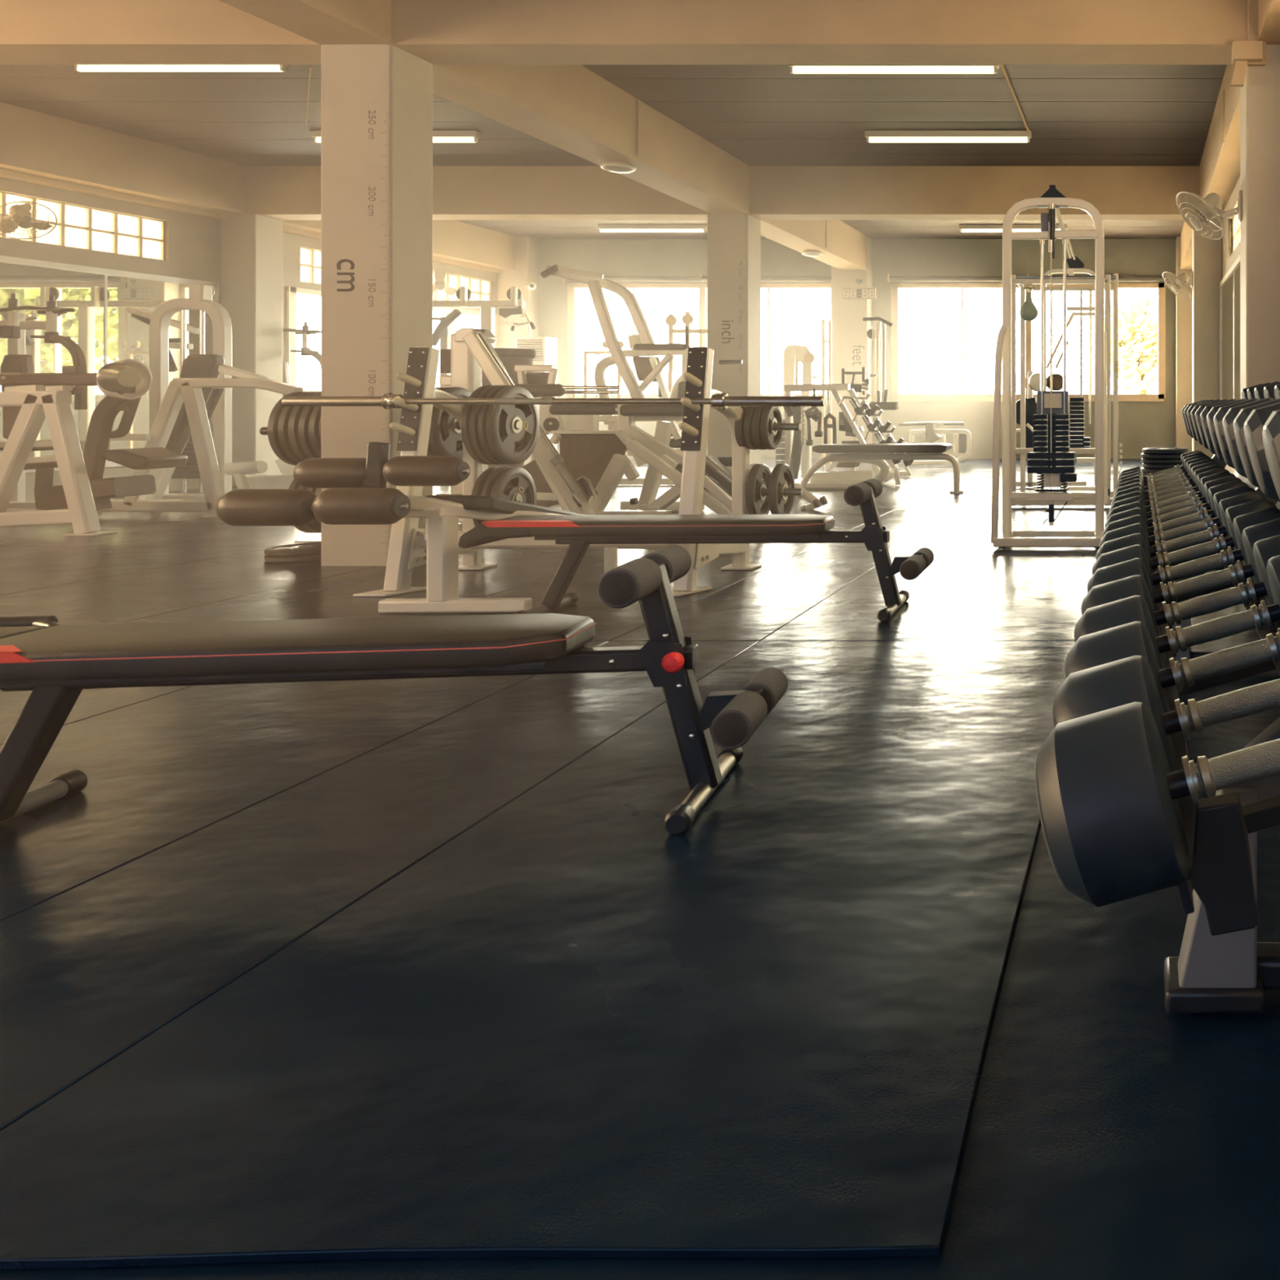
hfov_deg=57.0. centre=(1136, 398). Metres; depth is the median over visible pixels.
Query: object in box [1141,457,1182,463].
weight plate
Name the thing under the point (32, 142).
ceiling beam
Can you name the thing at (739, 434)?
weight plate
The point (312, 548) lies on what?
weight plate
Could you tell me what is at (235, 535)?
rubber floor mat
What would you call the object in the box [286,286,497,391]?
window
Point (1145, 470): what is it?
weight plate
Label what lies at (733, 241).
pillar
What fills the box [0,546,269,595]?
rubber floor mat
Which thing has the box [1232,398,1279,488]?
dumbbell
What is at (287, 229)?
trim
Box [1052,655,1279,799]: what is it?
dumbbell
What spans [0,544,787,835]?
bench
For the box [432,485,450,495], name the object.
rubber floor mat
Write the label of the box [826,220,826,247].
conduit
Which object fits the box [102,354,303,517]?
machine
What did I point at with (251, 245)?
pillar
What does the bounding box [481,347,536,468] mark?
machine
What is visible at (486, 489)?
weight plate
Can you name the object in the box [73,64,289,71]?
tube light
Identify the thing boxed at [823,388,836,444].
handle
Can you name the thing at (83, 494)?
machine
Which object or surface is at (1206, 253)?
pillar
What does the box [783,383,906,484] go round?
rack
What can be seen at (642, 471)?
rubber floor mat
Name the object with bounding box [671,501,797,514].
rubber floor mat
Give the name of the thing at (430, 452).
weight plate
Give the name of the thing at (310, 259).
window
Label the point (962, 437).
bench
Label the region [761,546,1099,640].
rubber floor mat
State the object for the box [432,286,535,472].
exercise machine
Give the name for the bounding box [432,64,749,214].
ceiling beam
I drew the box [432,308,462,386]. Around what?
machine
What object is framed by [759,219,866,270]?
ceiling beam
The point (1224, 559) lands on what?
dumbbell
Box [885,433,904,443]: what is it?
bar
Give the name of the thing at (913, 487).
rubber floor mat
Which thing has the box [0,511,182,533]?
rubber floor mat
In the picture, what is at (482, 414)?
weight plate
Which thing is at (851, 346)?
pillar
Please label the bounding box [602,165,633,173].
diffuser
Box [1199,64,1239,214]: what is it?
ceiling beam
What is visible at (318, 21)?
ceiling beam
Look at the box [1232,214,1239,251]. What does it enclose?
window
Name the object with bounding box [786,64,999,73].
tube light
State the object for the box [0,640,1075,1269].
rubber floor mat
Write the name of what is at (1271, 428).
dumbbell
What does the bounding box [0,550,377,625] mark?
rubber floor mat
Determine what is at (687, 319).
machine
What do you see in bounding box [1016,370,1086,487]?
machine
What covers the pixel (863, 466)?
rubber floor mat
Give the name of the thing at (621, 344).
machine
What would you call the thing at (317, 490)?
weight plate
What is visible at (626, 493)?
rubber floor mat
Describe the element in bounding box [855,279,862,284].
sensor
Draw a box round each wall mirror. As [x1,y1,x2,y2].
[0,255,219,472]
[1219,254,1239,471]
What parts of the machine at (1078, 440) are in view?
guide rod, lever rod, lever rod, frame, guide rod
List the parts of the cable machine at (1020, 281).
frame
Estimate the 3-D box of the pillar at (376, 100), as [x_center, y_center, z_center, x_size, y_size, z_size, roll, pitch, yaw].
[-4.285,-0.759,5.614,0.390,3.382,0.332,0,0,0]
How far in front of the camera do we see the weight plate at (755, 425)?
5.29 m
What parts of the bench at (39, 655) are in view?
red panel, leg, frame, knob, post, roller arm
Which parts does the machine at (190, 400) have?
frame, leg, foot plate, arm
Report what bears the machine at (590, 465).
on the rubber floor mat at (612, 505)
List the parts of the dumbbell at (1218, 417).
plate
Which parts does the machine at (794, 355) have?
post, post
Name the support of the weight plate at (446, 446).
on the rack at (407, 543)
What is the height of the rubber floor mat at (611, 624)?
0.012 m
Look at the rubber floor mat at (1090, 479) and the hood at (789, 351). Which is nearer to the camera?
the rubber floor mat at (1090, 479)
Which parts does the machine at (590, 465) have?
panel, guide rod, sloping rail, sloping rail, frame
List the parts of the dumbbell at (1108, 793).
plate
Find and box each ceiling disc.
[600,160,636,173]
[801,249,822,257]
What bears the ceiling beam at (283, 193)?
attached to the ceiling
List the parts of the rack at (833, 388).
post, handle, stirrup handle, sloping rail, sloping rail, post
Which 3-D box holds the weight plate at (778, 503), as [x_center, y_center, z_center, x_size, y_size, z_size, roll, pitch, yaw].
[-1.930,0.510,5.400,0.045,0.310,0.310,0,0,0]
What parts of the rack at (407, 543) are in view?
foot plate, bolt plate, leg, foot plate, foot plate, bolt plate, leg, foot plate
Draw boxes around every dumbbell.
[1035,702,1279,906]
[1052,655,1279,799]
[1064,621,1279,742]
[1074,555,1279,697]
[1080,534,1279,663]
[1087,518,1279,635]
[1091,506,1279,610]
[1095,498,1277,589]
[1099,491,1266,572]
[1102,484,1257,558]
[1104,480,1248,546]
[1106,475,1241,536]
[1108,471,1235,519]
[1111,464,1225,506]
[1111,467,1230,512]
[1113,461,1220,500]
[1115,456,1212,490]
[1115,458,1216,495]
[1117,453,1208,487]
[1118,452,1206,483]
[1119,449,1203,479]
[1181,383,1262,435]
[1183,382,1270,438]
[1186,381,1278,441]
[1190,382,1279,444]
[1195,383,1279,449]
[1200,399,1235,454]
[1206,398,1247,461]
[1213,398,1258,468]
[1222,397,1274,478]
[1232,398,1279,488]
[1243,402,1279,502]
[1262,408,1279,499]
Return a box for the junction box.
[1230,40,1262,87]
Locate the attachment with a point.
(796, 452)
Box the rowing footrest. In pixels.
[795,484,828,510]
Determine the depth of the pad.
6.96 m
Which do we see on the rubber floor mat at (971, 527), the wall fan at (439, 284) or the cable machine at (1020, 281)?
the cable machine at (1020, 281)
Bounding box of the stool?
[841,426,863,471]
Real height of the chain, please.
0.444 m
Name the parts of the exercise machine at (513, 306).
post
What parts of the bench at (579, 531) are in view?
red panel, leg, frame, post, roller arm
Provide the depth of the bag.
8.66 m
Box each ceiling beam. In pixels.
[0,0,1247,64]
[0,102,246,214]
[217,0,391,44]
[246,165,1199,220]
[282,220,515,270]
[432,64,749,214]
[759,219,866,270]
[1180,220,1191,270]
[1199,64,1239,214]
[1257,0,1279,44]
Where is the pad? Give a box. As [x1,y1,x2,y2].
[96,359,152,399]
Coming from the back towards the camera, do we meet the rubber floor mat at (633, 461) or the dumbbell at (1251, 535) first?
the rubber floor mat at (633, 461)
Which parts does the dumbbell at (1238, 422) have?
plate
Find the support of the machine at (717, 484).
on the floor
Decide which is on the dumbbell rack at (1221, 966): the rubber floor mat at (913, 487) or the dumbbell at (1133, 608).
the dumbbell at (1133, 608)
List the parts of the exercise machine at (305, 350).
post knob, post, swing arm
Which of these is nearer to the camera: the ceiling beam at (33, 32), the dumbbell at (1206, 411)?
the dumbbell at (1206, 411)
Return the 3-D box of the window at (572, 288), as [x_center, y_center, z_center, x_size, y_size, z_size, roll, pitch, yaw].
[-6.670,-0.860,15.330,4.160,1.820,0.120,0,0,0]
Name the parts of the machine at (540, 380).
backrest frame, backrest, frame, chrome rod, chrome rod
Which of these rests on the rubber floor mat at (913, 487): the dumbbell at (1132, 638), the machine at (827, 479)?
the machine at (827, 479)
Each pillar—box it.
[220,214,282,486]
[320,44,432,565]
[497,235,538,348]
[706,214,760,471]
[831,235,872,444]
[1175,235,1191,452]
[1191,214,1222,457]
[1240,44,1279,399]
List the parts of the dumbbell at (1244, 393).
plate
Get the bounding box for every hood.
[783,344,798,385]
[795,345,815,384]
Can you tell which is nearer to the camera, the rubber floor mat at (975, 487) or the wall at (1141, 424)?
the rubber floor mat at (975, 487)
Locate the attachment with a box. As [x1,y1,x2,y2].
[782,406,804,479]
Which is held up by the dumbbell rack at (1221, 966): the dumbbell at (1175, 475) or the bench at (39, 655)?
the dumbbell at (1175, 475)
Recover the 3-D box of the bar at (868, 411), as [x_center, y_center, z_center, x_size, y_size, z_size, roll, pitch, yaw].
[-2.710,0.106,10.081,0.203,0.174,0.106,0,0,0]
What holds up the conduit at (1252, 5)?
attached to the pillar at (1260, 95)
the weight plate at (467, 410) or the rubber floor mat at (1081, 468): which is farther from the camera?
the rubber floor mat at (1081, 468)
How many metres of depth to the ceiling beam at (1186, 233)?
13.79 m
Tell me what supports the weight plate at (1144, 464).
on the weight plate at (1145, 470)
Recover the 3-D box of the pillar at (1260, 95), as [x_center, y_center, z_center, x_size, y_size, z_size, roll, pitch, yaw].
[0.750,-0.759,5.615,0.300,3.382,0.330,0,0,0]
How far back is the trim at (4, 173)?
9.26 m
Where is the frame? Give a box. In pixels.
[841,367,870,470]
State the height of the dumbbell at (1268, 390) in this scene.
0.289 m
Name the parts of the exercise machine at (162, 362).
dark lever, lever arm, dark lever, guide rod, guide rod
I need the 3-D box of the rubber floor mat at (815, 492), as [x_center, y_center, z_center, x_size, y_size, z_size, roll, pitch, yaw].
[-3.590,0.926,10.400,1.135,0.012,2.995,0,0,0]
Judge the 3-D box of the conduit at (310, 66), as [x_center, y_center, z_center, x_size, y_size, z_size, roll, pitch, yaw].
[-6.845,-2.438,8.200,0.012,0.012,2.375,0,0,-41]
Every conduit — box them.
[303,65,311,132]
[636,97,639,155]
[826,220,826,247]
[1000,64,1029,132]
[1217,89,1224,159]
[1247,0,1266,66]
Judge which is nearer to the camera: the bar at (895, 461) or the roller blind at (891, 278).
the bar at (895, 461)
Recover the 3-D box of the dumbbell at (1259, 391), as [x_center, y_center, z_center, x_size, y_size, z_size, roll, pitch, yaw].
[0.477,0.065,4.620,0.491,0.286,0.182,0,0,0]
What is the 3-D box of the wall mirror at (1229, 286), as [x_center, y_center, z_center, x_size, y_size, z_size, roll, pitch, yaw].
[0.884,-0.282,8.135,0.030,1.860,4.630,0,0,0]
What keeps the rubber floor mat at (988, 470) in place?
on the floor
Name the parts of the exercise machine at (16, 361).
post, post knob, frame, seat, post, post knob, swing arm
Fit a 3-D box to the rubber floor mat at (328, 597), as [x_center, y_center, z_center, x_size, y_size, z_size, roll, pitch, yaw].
[-3.590,0.926,4.965,1.135,0.012,2.385,0,0,0]
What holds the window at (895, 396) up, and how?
in the wall at (1141, 424)
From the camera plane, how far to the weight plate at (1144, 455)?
8.81 m
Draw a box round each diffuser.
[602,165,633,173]
[803,253,821,257]
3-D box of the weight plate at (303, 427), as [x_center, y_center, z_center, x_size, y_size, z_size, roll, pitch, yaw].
[-4.900,0.185,6.050,0.055,0.450,0.450,0,0,0]
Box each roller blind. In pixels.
[562,273,831,283]
[888,273,1171,283]
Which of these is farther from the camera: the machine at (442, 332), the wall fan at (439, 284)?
the wall fan at (439, 284)
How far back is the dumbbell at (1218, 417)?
2.94 m
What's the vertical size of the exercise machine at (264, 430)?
1.095 m
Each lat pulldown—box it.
[799,319,831,467]
[862,316,911,476]
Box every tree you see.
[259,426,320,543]
[1093,288,1158,394]
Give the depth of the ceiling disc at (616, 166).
8.12 m
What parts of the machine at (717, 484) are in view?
white rail, chrome rail, chrome rail, sled frame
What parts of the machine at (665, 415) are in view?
adjuster knob, frame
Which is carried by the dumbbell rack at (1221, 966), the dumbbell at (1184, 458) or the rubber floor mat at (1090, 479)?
the dumbbell at (1184, 458)
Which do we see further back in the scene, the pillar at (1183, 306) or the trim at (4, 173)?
the pillar at (1183, 306)
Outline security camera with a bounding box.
[524,282,536,289]
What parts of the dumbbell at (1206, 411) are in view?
plate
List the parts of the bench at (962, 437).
panel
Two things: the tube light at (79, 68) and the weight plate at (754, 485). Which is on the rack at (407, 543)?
the weight plate at (754, 485)
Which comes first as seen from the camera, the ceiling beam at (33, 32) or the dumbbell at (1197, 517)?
the dumbbell at (1197, 517)
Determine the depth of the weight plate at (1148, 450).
8.84 m
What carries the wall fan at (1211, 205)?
attached to the pillar at (1260, 95)
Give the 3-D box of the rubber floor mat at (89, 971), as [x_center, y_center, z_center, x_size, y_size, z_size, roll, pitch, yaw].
[-1.715,0.926,2.416,0.565,0.012,2.703,0,0,0]
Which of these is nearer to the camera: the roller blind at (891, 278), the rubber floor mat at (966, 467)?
the rubber floor mat at (966, 467)
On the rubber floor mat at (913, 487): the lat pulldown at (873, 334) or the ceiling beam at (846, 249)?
the lat pulldown at (873, 334)
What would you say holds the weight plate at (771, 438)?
on the rack at (407, 543)
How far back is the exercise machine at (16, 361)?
7.91 m
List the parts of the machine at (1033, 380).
black panel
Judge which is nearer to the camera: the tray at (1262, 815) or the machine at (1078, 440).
the tray at (1262, 815)
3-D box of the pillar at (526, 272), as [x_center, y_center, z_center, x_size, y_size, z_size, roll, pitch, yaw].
[-9.440,-0.759,15.160,0.480,3.382,0.280,0,0,0]
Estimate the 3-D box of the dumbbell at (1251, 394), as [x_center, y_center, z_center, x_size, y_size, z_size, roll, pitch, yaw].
[0.476,0.065,4.920,0.488,0.283,0.179,0,0,0]
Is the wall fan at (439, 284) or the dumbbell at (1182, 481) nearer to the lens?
the dumbbell at (1182, 481)
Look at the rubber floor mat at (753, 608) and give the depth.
4.61 m
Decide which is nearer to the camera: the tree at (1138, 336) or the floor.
the floor
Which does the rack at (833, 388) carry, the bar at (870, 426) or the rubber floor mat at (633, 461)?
the bar at (870, 426)
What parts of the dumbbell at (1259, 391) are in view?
plate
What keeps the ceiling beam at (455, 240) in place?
attached to the ceiling
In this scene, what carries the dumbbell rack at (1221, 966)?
on the floor
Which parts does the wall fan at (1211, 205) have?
blade, blade, blade, wall arm, wall plate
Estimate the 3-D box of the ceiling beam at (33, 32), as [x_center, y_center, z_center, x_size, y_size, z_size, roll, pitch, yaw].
[-4.390,-2.195,5.615,10.580,0.510,0.334,0,0,0]
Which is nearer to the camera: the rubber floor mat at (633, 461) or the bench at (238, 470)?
the bench at (238, 470)
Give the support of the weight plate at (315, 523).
on the exercise machine at (264, 430)
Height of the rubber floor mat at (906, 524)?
0.012 m
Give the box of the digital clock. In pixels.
[842,288,875,299]
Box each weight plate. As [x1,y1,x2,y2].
[264,542,320,556]
[264,553,320,563]
[267,391,303,465]
[277,391,313,463]
[288,391,320,460]
[288,479,315,533]
[297,393,320,457]
[297,484,320,533]
[306,488,320,531]
[308,406,320,457]
[315,488,320,524]
[318,417,320,442]
[426,386,462,456]
[428,386,471,459]
[461,385,492,464]
[469,385,517,464]
[471,466,513,526]
[477,385,527,464]
[480,466,525,521]
[485,385,539,464]
[490,466,536,505]
[734,406,750,449]
[742,406,758,449]
[745,463,771,514]
[751,406,766,449]
[760,406,782,449]
[767,463,795,514]
[1140,453,1182,458]
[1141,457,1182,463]
[1141,466,1167,473]
[1142,447,1188,453]
[1142,462,1182,468]
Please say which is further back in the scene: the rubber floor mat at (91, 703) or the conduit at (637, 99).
the conduit at (637, 99)
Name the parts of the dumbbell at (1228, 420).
plate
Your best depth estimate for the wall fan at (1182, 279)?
10.87 m
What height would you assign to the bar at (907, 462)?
0.174 m
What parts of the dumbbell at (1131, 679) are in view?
plate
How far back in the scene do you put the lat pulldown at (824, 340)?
12.98 m
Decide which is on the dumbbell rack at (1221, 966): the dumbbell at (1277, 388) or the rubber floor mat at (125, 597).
the dumbbell at (1277, 388)
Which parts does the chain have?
handle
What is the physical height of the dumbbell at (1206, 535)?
0.275 m
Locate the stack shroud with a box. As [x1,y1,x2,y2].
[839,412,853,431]
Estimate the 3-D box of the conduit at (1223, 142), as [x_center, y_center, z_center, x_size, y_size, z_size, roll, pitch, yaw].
[0.620,-2.011,7.346,0.016,0.378,0.508,0,0,0]
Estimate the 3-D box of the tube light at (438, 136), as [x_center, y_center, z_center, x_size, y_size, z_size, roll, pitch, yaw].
[-6.800,-2.398,9.120,1.520,0.104,0.070,0,0,0]
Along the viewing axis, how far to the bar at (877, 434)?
10.07 m
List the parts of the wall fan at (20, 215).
wall arm, blade, blade, blade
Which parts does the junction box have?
spout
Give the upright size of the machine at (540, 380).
1.203 m
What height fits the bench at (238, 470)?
0.451 m
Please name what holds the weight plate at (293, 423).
on the exercise machine at (264, 430)
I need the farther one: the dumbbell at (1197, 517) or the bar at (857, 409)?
the bar at (857, 409)
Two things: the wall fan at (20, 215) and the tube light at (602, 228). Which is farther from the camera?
the tube light at (602, 228)
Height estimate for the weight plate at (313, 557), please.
0.035 m
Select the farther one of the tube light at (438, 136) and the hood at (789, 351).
the hood at (789, 351)
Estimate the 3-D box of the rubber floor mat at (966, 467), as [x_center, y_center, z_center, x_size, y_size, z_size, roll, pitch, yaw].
[-2.510,0.926,13.400,1.015,0.012,2.995,0,0,0]
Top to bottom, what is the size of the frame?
1.254 m
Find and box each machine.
[0,293,87,508]
[0,359,187,535]
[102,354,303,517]
[127,284,231,499]
[282,321,320,397]
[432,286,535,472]
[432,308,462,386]
[439,328,671,523]
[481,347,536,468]
[514,364,621,461]
[516,336,556,465]
[540,264,689,484]
[549,404,704,511]
[583,341,742,415]
[626,440,762,514]
[665,311,706,448]
[775,344,822,474]
[795,453,898,488]
[991,185,1108,547]
[1011,273,1122,506]
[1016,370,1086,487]
[1033,239,1095,490]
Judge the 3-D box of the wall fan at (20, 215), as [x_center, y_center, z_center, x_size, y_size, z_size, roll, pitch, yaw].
[-9.411,-1.500,8.300,0.518,0.330,0.369,0,0,0]
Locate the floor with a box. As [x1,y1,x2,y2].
[0,458,1279,1279]
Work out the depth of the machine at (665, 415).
7.82 m
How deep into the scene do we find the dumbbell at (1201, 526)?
2.91 m
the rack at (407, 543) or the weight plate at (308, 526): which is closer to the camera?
the rack at (407, 543)
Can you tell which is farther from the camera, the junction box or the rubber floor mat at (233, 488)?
the rubber floor mat at (233, 488)
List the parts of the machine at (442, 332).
post, curved arm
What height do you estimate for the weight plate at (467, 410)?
0.430 m
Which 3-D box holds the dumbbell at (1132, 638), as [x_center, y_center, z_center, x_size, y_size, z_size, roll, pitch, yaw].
[0.140,0.393,1.491,0.496,0.290,0.185,0,0,0]
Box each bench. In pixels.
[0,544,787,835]
[216,441,617,613]
[223,458,296,493]
[457,478,933,621]
[798,443,963,496]
[898,422,971,466]
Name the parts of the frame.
post, frame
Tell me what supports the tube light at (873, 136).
attached to the ceiling
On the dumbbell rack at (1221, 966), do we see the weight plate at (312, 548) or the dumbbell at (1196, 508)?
the dumbbell at (1196, 508)
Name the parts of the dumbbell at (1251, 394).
plate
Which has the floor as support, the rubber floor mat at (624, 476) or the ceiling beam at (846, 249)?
the rubber floor mat at (624, 476)
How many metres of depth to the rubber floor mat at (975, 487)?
9.85 m
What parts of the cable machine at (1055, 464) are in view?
guide rod, plate, guide rod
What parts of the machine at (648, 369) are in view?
overhead arm, overhead arm, overhead arm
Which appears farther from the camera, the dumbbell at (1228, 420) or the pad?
the pad
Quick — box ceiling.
[0,64,1226,239]
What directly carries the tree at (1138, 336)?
on the ground
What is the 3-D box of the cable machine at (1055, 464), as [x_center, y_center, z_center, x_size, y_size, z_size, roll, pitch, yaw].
[-0.538,-0.211,6.268,0.712,2.248,0.465,0,0,0]
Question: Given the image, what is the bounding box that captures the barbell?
[281,392,825,409]
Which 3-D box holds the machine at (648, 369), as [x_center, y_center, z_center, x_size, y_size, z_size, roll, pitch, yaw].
[-5.370,-0.237,10.418,1.611,2.300,0.525,0,0,0]
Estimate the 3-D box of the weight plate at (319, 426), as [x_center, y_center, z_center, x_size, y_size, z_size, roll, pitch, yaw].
[-4.780,0.185,6.050,0.055,0.449,0.449,0,0,0]
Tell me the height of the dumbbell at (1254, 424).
0.311 m
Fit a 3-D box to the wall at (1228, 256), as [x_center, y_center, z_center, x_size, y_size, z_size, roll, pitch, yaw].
[1.000,-0.759,6.200,0.200,3.382,18.600,0,0,0]
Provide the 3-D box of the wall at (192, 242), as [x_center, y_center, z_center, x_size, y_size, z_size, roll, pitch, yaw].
[-9.780,-0.759,6.200,0.200,3.382,18.600,0,0,0]
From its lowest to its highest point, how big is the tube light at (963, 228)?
0.104 m
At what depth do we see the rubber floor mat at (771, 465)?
13.87 m
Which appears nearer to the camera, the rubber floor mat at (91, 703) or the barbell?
the rubber floor mat at (91, 703)
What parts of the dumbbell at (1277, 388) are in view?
plate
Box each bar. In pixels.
[848,398,867,414]
[860,400,879,417]
[861,414,879,431]
[872,416,891,433]
[874,431,893,443]
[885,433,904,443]
[891,459,901,464]
[902,459,914,466]
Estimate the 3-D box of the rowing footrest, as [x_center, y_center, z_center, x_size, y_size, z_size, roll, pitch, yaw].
[-2.682,0.833,8.151,0.318,0.257,0.170,0,0,0]
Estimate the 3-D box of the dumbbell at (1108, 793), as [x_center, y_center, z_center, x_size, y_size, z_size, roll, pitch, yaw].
[0.140,0.393,1.080,0.499,0.296,0.191,0,0,0]
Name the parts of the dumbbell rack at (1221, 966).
leg, leg, tray plate, long rail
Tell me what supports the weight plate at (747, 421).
on the rack at (407, 543)
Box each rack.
[352,346,803,596]
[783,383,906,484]
[1152,454,1279,1013]
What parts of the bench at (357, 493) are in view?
roller post, post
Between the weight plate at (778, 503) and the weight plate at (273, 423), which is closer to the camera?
the weight plate at (778, 503)
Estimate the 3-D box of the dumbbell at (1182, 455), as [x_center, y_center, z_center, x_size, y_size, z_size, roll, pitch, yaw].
[0.140,0.393,5.190,0.467,0.244,0.142,0,0,0]
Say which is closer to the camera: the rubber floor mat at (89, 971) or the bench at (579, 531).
the rubber floor mat at (89, 971)
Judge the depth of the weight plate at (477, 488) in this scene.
5.26 m
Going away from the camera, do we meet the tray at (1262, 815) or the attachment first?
the tray at (1262, 815)
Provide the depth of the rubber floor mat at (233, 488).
9.64 m
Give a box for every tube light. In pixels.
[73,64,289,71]
[310,130,480,142]
[597,224,706,231]
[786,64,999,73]
[864,130,1031,142]
[959,224,1066,231]
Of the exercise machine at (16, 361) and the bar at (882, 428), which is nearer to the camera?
the exercise machine at (16, 361)
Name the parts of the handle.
handle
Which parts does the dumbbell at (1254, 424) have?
plate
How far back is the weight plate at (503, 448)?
5.36 m
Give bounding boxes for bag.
[1019,284,1038,320]
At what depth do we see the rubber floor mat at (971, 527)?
7.33 m
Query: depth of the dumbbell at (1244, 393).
5.15 m
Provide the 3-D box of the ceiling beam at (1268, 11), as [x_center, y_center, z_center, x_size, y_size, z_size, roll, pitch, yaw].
[0.780,-2.195,1.225,0.240,0.510,8.450,0,0,0]
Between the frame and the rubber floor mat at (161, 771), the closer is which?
the rubber floor mat at (161, 771)
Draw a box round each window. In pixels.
[0,191,164,260]
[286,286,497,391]
[300,246,490,300]
[567,283,831,401]
[890,283,1165,401]
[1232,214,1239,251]
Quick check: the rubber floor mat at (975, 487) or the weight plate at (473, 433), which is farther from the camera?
the rubber floor mat at (975, 487)
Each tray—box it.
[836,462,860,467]
[1152,544,1279,914]
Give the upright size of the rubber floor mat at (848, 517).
0.012 m
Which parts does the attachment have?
handle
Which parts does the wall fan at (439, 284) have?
blade, blade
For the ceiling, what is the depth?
8.56 m
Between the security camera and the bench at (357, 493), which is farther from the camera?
the security camera
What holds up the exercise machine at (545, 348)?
on the rubber floor mat
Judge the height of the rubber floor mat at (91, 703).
0.012 m
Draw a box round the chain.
[800,406,804,444]
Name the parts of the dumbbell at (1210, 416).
plate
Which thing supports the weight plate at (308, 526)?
on the exercise machine at (264, 430)
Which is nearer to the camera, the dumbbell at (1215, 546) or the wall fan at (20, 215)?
the dumbbell at (1215, 546)
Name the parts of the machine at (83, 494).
lever plate, frame, frame, foot plate, seat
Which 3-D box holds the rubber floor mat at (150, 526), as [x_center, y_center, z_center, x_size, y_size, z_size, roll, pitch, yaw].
[-7.100,0.926,7.530,1.195,0.012,2.735,0,0,0]
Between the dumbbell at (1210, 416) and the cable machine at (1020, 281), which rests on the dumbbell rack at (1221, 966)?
the dumbbell at (1210, 416)
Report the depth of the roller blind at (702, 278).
15.21 m
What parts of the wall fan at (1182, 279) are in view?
blade, wall arm, wall plate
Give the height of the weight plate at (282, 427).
0.450 m
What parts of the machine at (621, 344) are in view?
frame, black handle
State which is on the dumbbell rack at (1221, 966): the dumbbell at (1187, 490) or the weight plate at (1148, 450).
the dumbbell at (1187, 490)
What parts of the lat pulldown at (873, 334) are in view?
pulley plate, seat post, seat post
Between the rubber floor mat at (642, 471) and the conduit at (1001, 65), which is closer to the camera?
the conduit at (1001, 65)
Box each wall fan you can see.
[0,200,57,239]
[432,269,460,300]
[1162,271,1192,299]
[1176,190,1242,239]
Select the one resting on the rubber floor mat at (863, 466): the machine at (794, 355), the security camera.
the machine at (794, 355)
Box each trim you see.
[0,168,229,220]
[282,225,502,273]
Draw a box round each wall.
[0,177,497,502]
[538,239,1176,458]
[1222,177,1239,477]
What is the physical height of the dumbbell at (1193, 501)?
0.265 m
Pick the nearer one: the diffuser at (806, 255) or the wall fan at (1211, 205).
the wall fan at (1211, 205)
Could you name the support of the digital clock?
attached to the pillar at (851, 346)
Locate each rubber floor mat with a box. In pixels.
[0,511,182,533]
[0,511,233,546]
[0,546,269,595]
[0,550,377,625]
[0,640,608,922]
[0,640,759,1131]
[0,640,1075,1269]
[0,685,193,745]
[89,525,320,546]
[120,549,639,623]
[184,488,237,493]
[422,546,813,641]
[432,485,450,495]
[458,501,620,531]
[609,479,763,501]
[611,546,905,641]
[616,475,666,488]
[623,459,781,475]
[631,459,648,469]
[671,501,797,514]
[676,475,837,501]
[749,501,912,546]
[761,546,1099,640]
[762,459,839,472]
[798,459,933,475]
[800,475,968,501]
[814,501,976,546]
[899,459,1002,475]
[906,501,1111,546]
[914,475,1017,501]
[970,459,1027,475]
[977,475,1119,501]
[1017,459,1122,475]
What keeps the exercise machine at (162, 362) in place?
on the rubber floor mat at (106, 516)
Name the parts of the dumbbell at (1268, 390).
plate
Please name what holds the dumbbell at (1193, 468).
on the dumbbell rack at (1221, 966)
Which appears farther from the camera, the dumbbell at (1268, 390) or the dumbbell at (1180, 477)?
the dumbbell at (1180, 477)
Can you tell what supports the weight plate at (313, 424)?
on the exercise machine at (264, 430)
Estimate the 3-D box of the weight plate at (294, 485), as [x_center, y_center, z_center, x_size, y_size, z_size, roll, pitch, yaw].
[-4.995,0.620,6.050,0.050,0.400,0.400,0,0,0]
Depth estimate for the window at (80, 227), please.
9.27 m

